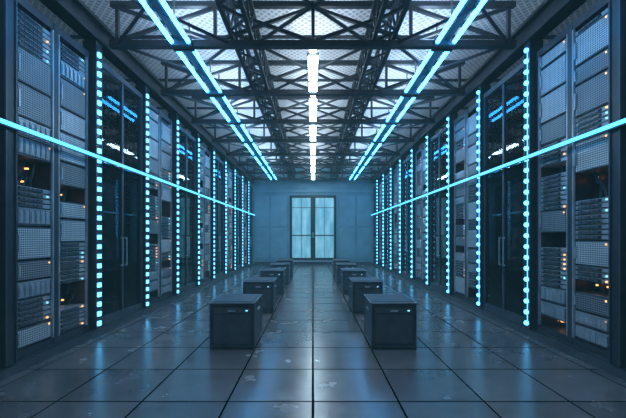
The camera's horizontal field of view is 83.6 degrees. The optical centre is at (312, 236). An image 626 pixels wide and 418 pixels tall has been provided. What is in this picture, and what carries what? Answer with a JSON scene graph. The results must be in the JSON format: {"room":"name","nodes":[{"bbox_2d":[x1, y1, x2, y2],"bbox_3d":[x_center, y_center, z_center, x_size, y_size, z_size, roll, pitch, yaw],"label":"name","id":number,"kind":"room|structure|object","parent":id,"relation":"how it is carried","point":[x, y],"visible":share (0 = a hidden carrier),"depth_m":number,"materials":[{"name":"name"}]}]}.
{"room":"server room","nodes":[
{"label":"server room","id":0,"kind":"room"},
{"bbox_2d":[0,264,625,417],"bbox_3d":[0.000,1.550,9.050,9.400,0.100,20.300,0,0,0],"label":"floor","id":1,"kind":"structure","parent":0,"point":[313,357],"depth_m":3.88,"materials":[{"name":"tile"}]},
{"bbox_2d":[209,294,261,349],"bbox_3d":[-1.080,1.182,4.995,0.624,0.636,0.690,0,0,0],"label":"base cabinet","id":2,"kind":"object","parent":1,"relation":"on","point":[235,320],"visible":1,"depth_m":4.67,"materials":[{"name":"metal"}]},
{"bbox_2d":[243,277,276,312],"bbox_3d":[-1.080,1.182,7.235,0.624,0.636,0.690,0,0,0],"label":"base cabinet","id":3,"kind":"object","parent":1,"relation":"on","point":[266,286],"visible":0.8,"depth_m":6.91,"materials":[{"name":"metal"}]},
{"bbox_2d":[260,268,284,293],"bbox_3d":[-1.080,1.182,9.485,0.624,0.636,0.690,0,0,0],"label":"base cabinet","id":4,"kind":"object","parent":1,"relation":"on","point":[279,273],"visible":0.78,"depth_m":9.15,"materials":[{"name":"metal"}]},
{"bbox_2d":[270,263,289,283],"bbox_3d":[-1.080,1.182,11.535,0.624,0.636,0.690,0,0,0],"label":"base cabinet","id":5,"kind":"object","parent":1,"relation":"on","point":[286,266],"visible":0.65,"depth_m":11.21,"materials":[{"name":"metal"}]},
{"bbox_2d":[276,259,292,276],"bbox_3d":[-1.080,1.182,13.535,0.624,0.636,0.690,0,0,0],"label":"base cabinet","id":6,"kind":"object","parent":1,"relation":"on","point":[290,261],"visible":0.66,"depth_m":13.21,"materials":[{"name":"metal"}]},
{"bbox_2d":[333,259,349,276],"bbox_3d":[1.080,1.182,13.535,0.624,0.636,0.690,0,0,0],"label":"base cabinet","id":7,"kind":"object","parent":1,"relation":"on","point":[335,261],"visible":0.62,"depth_m":13.21,"materials":[{"name":"metal"}]},
{"bbox_2d":[336,263,355,283],"bbox_3d":[1.080,1.182,11.535,0.624,0.636,0.690,0,0,0],"label":"base cabinet","id":8,"kind":"object","parent":1,"relation":"on","point":[339,266],"visible":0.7,"depth_m":11.21,"materials":[{"name":"metal"}]},
{"bbox_2d":[341,268,365,293],"bbox_3d":[1.080,1.182,9.485,0.624,0.636,0.690,0,0,0],"label":"base cabinet","id":9,"kind":"object","parent":1,"relation":"on","point":[346,273],"visible":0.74,"depth_m":9.15,"materials":[{"name":"metal"}]},
{"bbox_2d":[349,277,382,312],"bbox_3d":[1.080,1.182,7.235,0.624,0.636,0.690,0,0,0],"label":"base cabinet","id":10,"kind":"object","parent":1,"relation":"on","point":[358,286],"visible":0.77,"depth_m":6.91,"materials":[{"name":"metal"}]},
{"bbox_2d":[364,294,416,349],"bbox_3d":[1.080,1.182,4.995,0.624,0.636,0.690,0,0,0],"label":"base cabinet","id":11,"kind":"object","parent":1,"relation":"on","point":[390,320],"visible":1,"depth_m":4.67,"materials":[{"name":"metal"}]},
{"bbox_2d":[27,0,598,166],"bbox_3d":[0.000,-3.900,9.050,9.400,0.100,20.300,0,0,0],"label":"ceiling","id":12,"kind":"structure","parent":0,"point":[102,9],"depth_m":7.26,"materials":[{"name":"grey metal"}]},
{"bbox_2d":[69,0,556,161],"bbox_3d":[0.000,-3.810,9.050,9.400,0.080,20.300,0,0,0],"label":"ribs","id":13,"kind":"object","parent":12,"relation":"attached to","point":[72,36],"depth_m":8.53,"materials":[{"name":"black metal"}]},
{"bbox_2d":[229,167,396,262],"bbox_3d":[0.000,-1.175,19.300,9.400,5.350,0.300,0,0,0],"label":"wall","id":14,"kind":"structure","parent":0,"point":[271,198],"depth_m":19.17,"materials":[{"name":"paint"}]},
{"bbox_2d":[102,61,142,324],"bbox_3d":[-3.303,-0.685,6.070,0.095,4.130,1.380,0,0,0],"label":"door","id":15,"kind":"structure","parent":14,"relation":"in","point":[122,104],"depth_m":6.05,"materials":[{"name":"glass"}]},
{"bbox_2d":[0,262,253,380],"bbox_3d":[-3.725,1.440,9.050,0.950,0.120,20.300,0,0,0],"label":"baseboard","id":16,"kind":"structure","parent":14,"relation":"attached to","point":[35,358],"depth_m":5.02,"materials":[{"name":"metal"}]},
{"bbox_2d":[0,0,17,366],"bbox_3d":[-3.337,-0.782,3.760,0.205,4.315,0.144,0,0,0],"label":"post","id":17,"kind":"object","parent":16,"relation":"on","point":[8,8],"visible":1,"depth_m":3.73,"materials":[{"name":"metal"}]},
{"bbox_2d":[18,0,88,358],"bbox_3d":[-3.806,-0.685,4.530,0.988,4.130,1.360,0,0,0],"label":"rack","id":18,"kind":"object","parent":16,"relation":"on","point":[53,68],"visible":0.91,"depth_m":4.47,"materials":[{"name":"metal"}]},
{"bbox_2d":[83,40,101,328],"bbox_3d":[-3.330,-0.782,5.300,0.220,4.315,0.144,0,0,0],"label":"column","id":19,"kind":"structure","parent":16,"relation":"on","point":[93,47],"depth_m":5.23,"materials":[{"name":"metal"}]},
{"bbox_2d":[0,118,254,215],"bbox_3d":[-3.185,-1.188,9.015,0.040,0.065,20.130,0,0,0],"label":"led strip","id":20,"kind":"object","parent":19,"relation":"attached to","point":[4,122],"visible":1,"depth_m":4.96,"materials":[{"name":"glowing plastic"},{"name":"metal"}]},
{"bbox_2d":[135,85,148,307],"bbox_3d":[-3.330,-0.782,6.840,0.220,4.315,0.144,0,0,0],"label":"column","id":21,"kind":"structure","parent":16,"relation":"on","point":[143,89],"depth_m":6.77,"materials":[{"name":"metal"}]},
{"bbox_2d":[149,102,171,304],"bbox_3d":[-3.806,-0.685,7.610,0.988,4.130,1.360,0,0,0],"label":"rack","id":22,"kind":"object","parent":16,"relation":"on","point":[160,125],"visible":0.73,"depth_m":7.57,"materials":[{"name":"metal"}]},
{"bbox_2d":[168,113,178,294],"bbox_3d":[-3.330,-0.782,8.380,0.220,4.315,0.144,0,0,0],"label":"column","id":23,"kind":"structure","parent":16,"relation":"on","point":[174,117],"depth_m":8.31,"materials":[{"name":"metal"}]},
{"bbox_2d":[191,133,199,285],"bbox_3d":[-3.330,-0.782,9.920,0.220,4.315,0.144,0,0,0],"label":"column","id":24,"kind":"structure","parent":16,"relation":"on","point":[196,136],"depth_m":9.85,"materials":[{"name":"plastic"},{"name":"glass"},{"name":"metal"}]},
{"bbox_2d":[200,144,209,283],"bbox_3d":[-3.806,-0.685,10.690,0.988,4.130,1.360,0,0,0],"label":"rack","id":25,"kind":"object","parent":16,"relation":"on","point":[204,153],"visible":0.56,"depth_m":10.71,"materials":[{"name":"metal"}]},
{"bbox_2d":[207,147,214,278],"bbox_3d":[-3.330,-0.782,11.460,0.220,4.315,0.144,0,0,0],"label":"column","id":26,"kind":"structure","parent":16,"relation":"on","point":[211,150],"depth_m":11.39,"materials":[{"name":"metal"}]},
{"bbox_2d":[220,157,226,273],"bbox_3d":[-3.330,-0.782,13.000,0.220,4.315,0.144,0,0,0],"label":"column","id":27,"kind":"structure","parent":16,"relation":"on","point":[223,159],"depth_m":12.94,"materials":[{"name":"metal"}]},
{"bbox_2d":[226,166,231,271],"bbox_3d":[-3.806,-0.685,13.770,0.988,4.130,1.360,0,0,0],"label":"rack","id":28,"kind":"object","parent":16,"relation":"on","point":[229,171],"visible":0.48,"depth_m":13.96,"materials":[{"name":"metal"}]},
{"bbox_2d":[230,166,235,269],"bbox_3d":[-3.330,-0.782,14.540,0.220,4.315,0.144,0,0,0],"label":"column","id":29,"kind":"structure","parent":16,"relation":"on","point":[233,168],"depth_m":14.47,"materials":[{"name":"metal"}]},
{"bbox_2d":[238,173,242,266],"bbox_3d":[-3.330,-0.782,16.080,0.220,4.315,0.144,0,0,0],"label":"column","id":30,"kind":"structure","parent":16,"relation":"on","point":[239,174],"depth_m":16.01,"materials":[{"name":"metal"}]},
{"bbox_2d":[243,180,246,265],"bbox_3d":[-3.806,-0.685,16.850,0.988,4.130,1.360,0,0,0],"label":"rack","id":31,"kind":"object","parent":16,"relation":"on","point":[244,181],"visible":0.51,"depth_m":17.27,"materials":[{"name":"metal"}]},
{"bbox_2d":[244,178,248,263],"bbox_3d":[-3.330,-0.782,17.620,0.220,4.315,0.144,0,0,0],"label":"column","id":32,"kind":"structure","parent":16,"relation":"on","point":[245,179],"depth_m":17.55,"materials":[{"name":"metal"}]},
{"bbox_2d":[39,0,254,182],"bbox_3d":[-3.310,-3.110,9.050,0.220,0.320,20.300,0,0,0],"label":"roof beam","id":33,"kind":"structure","parent":14,"relation":"attached to","point":[74,13],"depth_m":6.20,"materials":[{"name":"metal"}]},
{"bbox_2d":[109,1,516,49],"bbox_3d":[0.000,-3.360,5.550,6.400,0.720,0.100,0,0,0],"label":"truss","id":34,"kind":"object","parent":33,"relation":"attached to","point":[208,43],"visible":0.8,"depth_m":5.52,"materials":[{"name":"metal"}]},
{"bbox_2d":[403,22,452,94],"bbox_3d":[2.070,-3.290,6.475,0.340,0.600,1.750,0,0,0],"label":"fluorescent light","id":35,"kind":"object","parent":34,"relation":"attached to","point":[411,89],"visible":0.74,"depth_m":6.42,"materials":[{"name":"blue plastic"}]},
{"bbox_2d":[161,60,464,95],"bbox_3d":[0.000,-3.360,7.400,6.400,0.720,0.100,0,0,0],"label":"truss","id":36,"kind":"object","parent":33,"relation":"attached to","point":[232,64],"visible":0.64,"depth_m":7.37,"materials":[{"name":"metal"}]},
{"bbox_2d":[173,22,222,94],"bbox_3d":[-2.070,-3.290,6.475,0.340,0.600,1.750,0,0,0],"label":"fluorescent light","id":37,"kind":"object","parent":36,"relation":"attached to","point":[214,89],"visible":0.73,"depth_m":6.42,"materials":[{"name":"glass"},{"name":"metal"}]},
{"bbox_2d":[208,74,240,122],"bbox_3d":[-2.070,-3.290,8.325,0.340,0.600,1.750,0,0,0],"label":"fluorescent light","id":38,"kind":"object","parent":36,"relation":"attached to","point":[233,119],"visible":0.67,"depth_m":8.32,"materials":[{"name":"glass"},{"name":"metal"}]},
{"bbox_2d":[385,74,417,122],"bbox_3d":[2.070,-3.290,8.325,0.340,0.600,1.750,0,0,0],"label":"fluorescent light","id":39,"kind":"object","parent":36,"relation":"attached to","point":[389,119],"visible":0.67,"depth_m":8.32,"materials":[{"name":"blue plastic"}]},
{"bbox_2d":[191,96,434,123],"bbox_3d":[0.000,-3.360,9.250,6.400,0.720,0.100,0,0,0],"label":"truss","id":40,"kind":"object","parent":33,"relation":"attached to","point":[199,98],"visible":0.67,"depth_m":9.21,"materials":[{"name":"metal"}]},
{"bbox_2d":[229,107,252,141],"bbox_3d":[-2.070,-3.290,10.175,0.340,0.600,1.750,0,0,0],"label":"fluorescent light","id":41,"kind":"object","parent":40,"relation":"attached to","point":[247,137],"visible":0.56,"depth_m":10.20,"materials":[{"name":"blue plastic"}]},
{"bbox_2d":[373,107,396,141],"bbox_3d":[2.070,-3.290,10.175,0.340,0.600,1.750,0,0,0],"label":"fluorescent light","id":42,"kind":"object","parent":40,"relation":"attached to","point":[378,137],"visible":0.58,"depth_m":10.19,"materials":[{"name":"blue plastic"}]},
{"bbox_2d":[212,124,413,142],"bbox_3d":[0.000,-3.360,11.100,6.400,0.720,0.100,0,0,0],"label":"truss","id":43,"kind":"object","parent":33,"relation":"attached to","point":[259,140],"visible":0.39,"depth_m":11.08,"materials":[{"name":"metal"}]},
{"bbox_2d":[226,136,399,155],"bbox_3d":[0.000,-3.360,12.950,6.400,0.720,0.100,0,0,0],"label":"truss","id":44,"kind":"object","parent":33,"relation":"attached to","point":[228,137],"visible":0.5,"depth_m":12.91,"materials":[{"name":"metal"}]},
{"bbox_2d":[243,128,260,155],"bbox_3d":[-2.070,-3.290,12.025,0.340,0.600,1.750,0,0,0],"label":"fluorescent light","id":45,"kind":"object","parent":44,"relation":"attached to","point":[256,152],"visible":0.7,"depth_m":12.15,"materials":[{"name":"blue plastic"}]},
{"bbox_2d":[253,146,267,165],"bbox_3d":[-2.070,-3.290,13.875,0.340,0.600,1.750,0,0,0],"label":"fluorescent light","id":46,"kind":"object","parent":44,"relation":"attached to","point":[262,163],"visible":0.58,"depth_m":13.99,"materials":[{"name":"blue plastic"}]},
{"bbox_2d":[365,128,382,155],"bbox_3d":[2.070,-3.290,12.025,0.340,0.600,1.750,0,0,0],"label":"fluorescent light","id":47,"kind":"object","parent":44,"relation":"attached to","point":[369,152],"visible":0.7,"depth_m":12.15,"materials":[{"name":"blue plastic"}]},
{"bbox_2d":[237,149,388,165],"bbox_3d":[0.000,-3.360,14.800,6.400,0.720,0.100,0,0,0],"label":"truss","id":48,"kind":"object","parent":33,"relation":"attached to","point":[308,163],"visible":0.38,"depth_m":14.75,"materials":[{"name":"metal"}]},
{"bbox_2d":[260,162,272,173],"bbox_3d":[-2.070,-3.290,15.725,0.340,0.600,1.750,0,0,0],"label":"fluorescent light","id":49,"kind":"object","parent":48,"relation":"attached to","point":[269,170],"visible":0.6,"depth_m":15.99,"materials":[{"name":"blue plastic"}]},
{"bbox_2d":[353,162,365,173],"bbox_3d":[2.070,-3.290,15.725,0.340,0.600,1.750,0,0,0],"label":"fluorescent light","id":50,"kind":"object","parent":48,"relation":"attached to","point":[356,170],"visible":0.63,"depth_m":15.99,"materials":[{"name":"blue plastic"}]},
{"bbox_2d":[358,146,372,165],"bbox_3d":[2.070,-3.290,13.875,0.340,0.600,1.750,0,0,0],"label":"fluorescent light","id":51,"kind":"object","parent":48,"relation":"attached to","point":[363,163],"visible":0.59,"depth_m":14.00,"materials":[{"name":"blue plastic"}]},
{"bbox_2d":[246,159,379,173],"bbox_3d":[0.000,-3.360,16.650,6.400,0.720,0.100,0,0,0],"label":"truss","id":52,"kind":"object","parent":33,"relation":"attached to","point":[278,160],"visible":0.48,"depth_m":16.61,"materials":[{"name":"metal"}]},
{"bbox_2d":[266,166,276,179],"bbox_3d":[-2.070,-3.290,17.575,0.340,0.600,1.750,0,0,0],"label":"fluorescent light","id":53,"kind":"object","parent":52,"relation":"attached to","point":[274,177],"visible":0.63,"depth_m":17.78,"materials":[{"name":"blue plastic"}]},
{"bbox_2d":[349,166,359,179],"bbox_3d":[2.070,-3.290,17.575,0.340,0.600,1.750,0,0,0],"label":"fluorescent light","id":54,"kind":"object","parent":52,"relation":"attached to","point":[351,177],"visible":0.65,"depth_m":17.78,"materials":[{"name":"blue plastic"}]},
{"bbox_2d":[252,166,373,179],"bbox_3d":[0.000,-3.360,18.500,6.400,0.720,0.100,0,0,0],"label":"truss","id":55,"kind":"object","parent":33,"relation":"attached to","point":[282,167],"visible":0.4,"depth_m":18.46,"materials":[{"name":"metal"}]},
{"bbox_2d":[179,125,195,292],"bbox_3d":[-3.303,-0.685,9.150,0.095,4.130,1.380,0,0,0],"label":"door","id":56,"kind":"structure","parent":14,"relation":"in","point":[187,142],"depth_m":9.25,"materials":[{"name":"glass"}]},
{"bbox_2d":[215,156,223,277],"bbox_3d":[-3.303,-0.685,12.230,0.095,4.130,1.380,0,0,0],"label":"door","id":57,"kind":"structure","parent":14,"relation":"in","point":[219,165],"depth_m":12.45,"materials":[{"name":"metal"}]},
{"bbox_2d":[236,173,240,268],"bbox_3d":[-3.303,-0.685,15.310,0.095,4.130,1.380,0,0,0],"label":"door","id":58,"kind":"structure","parent":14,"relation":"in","point":[238,178],"depth_m":15.63,"materials":[{"name":"metal"}]},
{"bbox_2d":[249,184,252,263],"bbox_3d":[-3.303,-0.685,18.390,0.095,4.130,1.380,0,0,0],"label":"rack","id":59,"kind":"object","parent":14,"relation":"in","point":[250,186],"depth_m":18.62,"materials":[{"name":"metal"}]},
{"bbox_2d":[290,195,335,261],"bbox_3d":[0.000,-0.465,19.190,2.740,3.630,0.260,0,0,0],"label":"door","id":60,"kind":"structure","parent":14,"relation":"in","point":[312,217],"depth_m":19.26,"materials":[{"name":"glass"}]},
{"bbox_2d":[254,262,371,263],"bbox_3d":[0.000,1.430,19.130,6.400,0.140,0.040,0,0,0],"label":"baseboard","id":61,"kind":"structure","parent":14,"relation":"attached to","point":[254,262],"depth_m":19.11,"materials":[{"name":"metal"}]},
{"bbox_2d":[373,184,376,263],"bbox_3d":[3.303,-0.685,18.390,0.095,4.130,1.380,0,0,0],"label":"door","id":62,"kind":"structure","parent":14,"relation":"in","point":[375,186],"depth_m":18.77,"materials":[{"name":"metal"}]},
{"bbox_2d":[385,173,389,268],"bbox_3d":[3.303,-0.685,15.310,0.095,4.130,1.380,0,0,0],"label":"door","id":63,"kind":"structure","parent":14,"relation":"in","point":[387,178],"depth_m":15.63,"materials":[{"name":"metal"}]},
{"bbox_2d":[402,156,410,277],"bbox_3d":[3.303,-0.685,12.230,0.095,4.130,1.380,0,0,0],"label":"door","id":64,"kind":"structure","parent":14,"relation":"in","point":[406,165],"depth_m":12.45,"materials":[{"name":"metal"}]},
{"bbox_2d":[430,126,446,292],"bbox_3d":[3.303,-0.685,9.150,0.095,4.130,1.380,0,0,0],"label":"door","id":65,"kind":"structure","parent":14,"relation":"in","point":[438,142],"depth_m":9.28,"materials":[{"name":"glass"}]},
{"bbox_2d":[372,262,625,380],"bbox_3d":[3.725,1.440,9.050,0.950,0.120,20.300,0,0,0],"label":"baseboard","id":66,"kind":"structure","parent":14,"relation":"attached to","point":[590,358],"depth_m":5.02,"materials":[{"name":"metal"}]},
{"bbox_2d":[376,178,381,263],"bbox_3d":[3.318,-0.782,17.620,0.244,4.315,0.144,0,0,0],"label":"column","id":67,"kind":"structure","parent":66,"relation":"on","point":[378,179],"depth_m":17.55,"materials":[{"name":"metal"}]},
{"bbox_2d":[371,0,586,182],"bbox_3d":[3.310,-3.110,9.050,0.220,0.320,20.300,0,0,0],"label":"roof beam","id":68,"kind":"structure","parent":67,"relation":"on","point":[551,13],"depth_m":6.15,"materials":[{"name":"metal"}]},
{"bbox_3d":[0.000,-3.360,3.700,6.400,0.720,0.100,0,0,0],"label":"truss","id":69,"kind":"object","parent":68,"relation":"attached to","visible":0},
{"bbox_2d":[139,0,191,46],"bbox_3d":[-2.070,-3.290,4.625,0.340,0.600,1.750,0,0,0],"label":"fluorescent light","id":70,"kind":"object","parent":69,"relation":"attached to","point":[172,24],"visible":1,"depth_m":5.03,"materials":[{"name":"blue plastic"}]},
{"bbox_2d":[434,0,486,46],"bbox_3d":[2.070,-3.290,4.625,0.340,0.600,1.750,0,0,0],"label":"fluorescent light","id":71,"kind":"object","parent":69,"relation":"attached to","point":[453,24],"visible":1,"depth_m":5.03,"materials":[{"name":"blue plastic"}]},
{"bbox_3d":[0.000,-3.360,0.000,6.400,0.720,0.100,0,0,0],"label":"truss","id":72,"kind":"object","parent":68,"relation":"attached to","visible":0},
{"bbox_2d":[117,0,508,178],"bbox_3d":[0.000,-3.060,9.250,6.225,0.035,18.524,0,0,0],"label":"roof bracing","id":73,"kind":"structure","parent":72,"relation":"attached to","point":[311,4],"depth_m":6.76,"materials":[{"name":"metal"}]},
{"bbox_2d":[214,0,295,177],"bbox_3d":[-1.110,-3.360,9.025,0.360,0.540,20.150,0,0,0],"label":"truss","id":74,"kind":"object","parent":73,"relation":"attached to","point":[262,60],"visible":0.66,"depth_m":6.60,"materials":[{"name":"metal"}]},
{"bbox_2d":[307,50,318,91],"bbox_3d":[0.000,-3.300,6.540,0.200,0.580,1.480,0,0,0],"label":"ceiling light","id":75,"kind":"object","parent":73,"relation":"hanging from","point":[312,56],"visible":0.89,"depth_m":6.31,"materials":[{"name":"white plastic"}]},
{"bbox_2d":[308,96,317,120],"bbox_3d":[0.000,-3.300,8.390,0.200,0.580,1.480,0,0,0],"label":"ceiling light","id":76,"kind":"object","parent":73,"relation":"hanging from","point":[312,100],"visible":0.83,"depth_m":8.20,"materials":[{"name":"white plastic"}]},
{"bbox_2d":[309,124,316,140],"bbox_3d":[0.000,-3.300,10.240,0.200,0.580,1.480,0,0,0],"label":"ceiling light","id":77,"kind":"object","parent":73,"relation":"hanging from","point":[312,127],"visible":0.79,"depth_m":9.99,"materials":[{"name":"white plastic"}]},
{"bbox_2d":[310,143,315,154],"bbox_3d":[0.000,-3.300,12.090,0.200,0.580,1.480,0,0,0],"label":"ceiling light","id":78,"kind":"object","parent":73,"relation":"hanging from","point":[312,145],"visible":0.72,"depth_m":12.02,"materials":[{"name":"white plastic"}]},
{"bbox_2d":[310,156,315,164],"bbox_3d":[0.000,-3.300,13.940,0.200,0.580,1.480,0,0,0],"label":"ceiling light","id":79,"kind":"object","parent":73,"relation":"hanging from","point":[312,158],"visible":0.72,"depth_m":13.73,"materials":[{"name":"white plastic"}]},
{"bbox_2d":[330,0,411,177],"bbox_3d":[1.110,-3.360,9.025,0.360,0.540,20.150,0,0,0],"label":"truss","id":80,"kind":"object","parent":73,"relation":"attached to","point":[363,60],"visible":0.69,"depth_m":6.60,"materials":[{"name":"metal"}]},
{"bbox_2d":[379,180,382,265],"bbox_3d":[3.806,-0.685,16.850,0.988,4.130,1.360,0,0,0],"label":"rack","id":81,"kind":"object","parent":66,"relation":"on","point":[381,181],"visible":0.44,"depth_m":17.27,"materials":[{"name":"metal"}]},
{"bbox_2d":[383,173,387,266],"bbox_3d":[3.318,-0.782,16.080,0.244,4.315,0.144,0,0,0],"label":"column","id":82,"kind":"structure","parent":66,"relation":"on","point":[384,174],"depth_m":16.01,"materials":[{"name":"metal"}]},
{"bbox_2d":[390,166,395,269],"bbox_3d":[3.318,-0.782,14.540,0.244,4.315,0.144,0,0,0],"label":"column","id":83,"kind":"structure","parent":66,"relation":"on","point":[392,168],"depth_m":14.47,"materials":[{"name":"metal"}]},
{"bbox_2d":[394,166,399,271],"bbox_3d":[3.806,-0.685,13.770,0.988,4.130,1.360,0,0,0],"label":"rack","id":84,"kind":"object","parent":66,"relation":"on","point":[396,171],"visible":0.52,"depth_m":13.95,"materials":[{"name":"metal"}]},
{"bbox_2d":[399,157,405,273],"bbox_3d":[3.318,-0.782,13.000,0.244,4.315,0.144,0,0,0],"label":"column","id":85,"kind":"structure","parent":66,"relation":"on","point":[402,159],"depth_m":12.94,"materials":[{"name":"metal"}]},
{"bbox_2d":[411,147,418,278],"bbox_3d":[3.318,-0.782,11.460,0.244,4.315,0.144,0,0,0],"label":"column","id":86,"kind":"structure","parent":66,"relation":"on","point":[414,150],"depth_m":11.39,"materials":[{"name":"metal"}]},
{"bbox_2d":[416,144,425,283],"bbox_3d":[3.806,-0.685,10.690,0.988,4.130,1.360,0,0,0],"label":"rack","id":87,"kind":"object","parent":66,"relation":"on","point":[421,153],"visible":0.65,"depth_m":10.71,"materials":[{"name":"metal"}]},
{"bbox_2d":[426,133,434,285],"bbox_3d":[3.318,-0.782,9.920,0.244,4.315,0.144,0,0,0],"label":"column","id":88,"kind":"structure","parent":66,"relation":"on","point":[429,136],"depth_m":9.85,"materials":[{"name":"metal"}]},
{"bbox_2d":[446,113,457,294],"bbox_3d":[3.318,-0.782,8.380,0.244,4.315,0.144,0,0,0],"label":"column","id":89,"kind":"structure","parent":66,"relation":"on","point":[451,117],"depth_m":8.31,"materials":[{"name":"glowing plastic"},{"name":"glass"}]},
{"bbox_2d":[454,102,476,304],"bbox_3d":[3.806,-0.685,7.610,0.988,4.130,1.360,0,0,0],"label":"rack","id":90,"kind":"object","parent":66,"relation":"on","point":[465,129],"visible":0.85,"depth_m":7.57,"materials":[{"name":"metal"}]},
{"bbox_2d":[476,85,490,307],"bbox_3d":[3.318,-0.782,6.840,0.244,4.315,0.144,0,0,0],"label":"column","id":91,"kind":"structure","parent":66,"relation":"on","point":[482,89],"depth_m":6.77,"materials":[{"name":"glowing plastic"},{"name":"glass"}]},
{"bbox_2d":[524,40,542,328],"bbox_3d":[3.318,-0.782,5.300,0.244,4.315,0.144,0,0,0],"label":"column","id":92,"kind":"structure","parent":66,"relation":"on","point":[532,47],"depth_m":5.23,"materials":[{"name":"glowing plastic"},{"name":"glass"}]},
{"bbox_2d":[371,118,625,215],"bbox_3d":[3.185,-1.188,9.015,0.040,0.065,20.130,0,0,0],"label":"led strip","id":93,"kind":"object","parent":92,"relation":"attached to","point":[621,122],"visible":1,"depth_m":4.96,"materials":[{"name":"blue glowing plastic"}]},
{"bbox_2d":[537,0,607,358],"bbox_3d":[3.806,-0.685,4.530,0.988,4.130,1.360,0,0,0],"label":"rack","id":94,"kind":"object","parent":66,"relation":"on","point":[572,68],"visible":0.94,"depth_m":4.49,"materials":[{"name":"metal"}]},
{"bbox_2d":[608,0,625,366],"bbox_3d":[3.337,-0.782,3.760,0.205,4.315,0.144,0,0,0],"label":"post","id":95,"kind":"object","parent":66,"relation":"on","point":[616,8],"visible":1,"depth_m":3.75,"materials":[{"name":"metal"}]},
{"bbox_2d":[483,61,523,324],"bbox_3d":[3.303,-0.685,6.070,0.095,4.130,1.380,0,0,0],"label":"door","id":96,"kind":"structure","parent":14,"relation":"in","point":[503,104],"depth_m":6.05,"materials":[{"name":"glass"}]}
]}

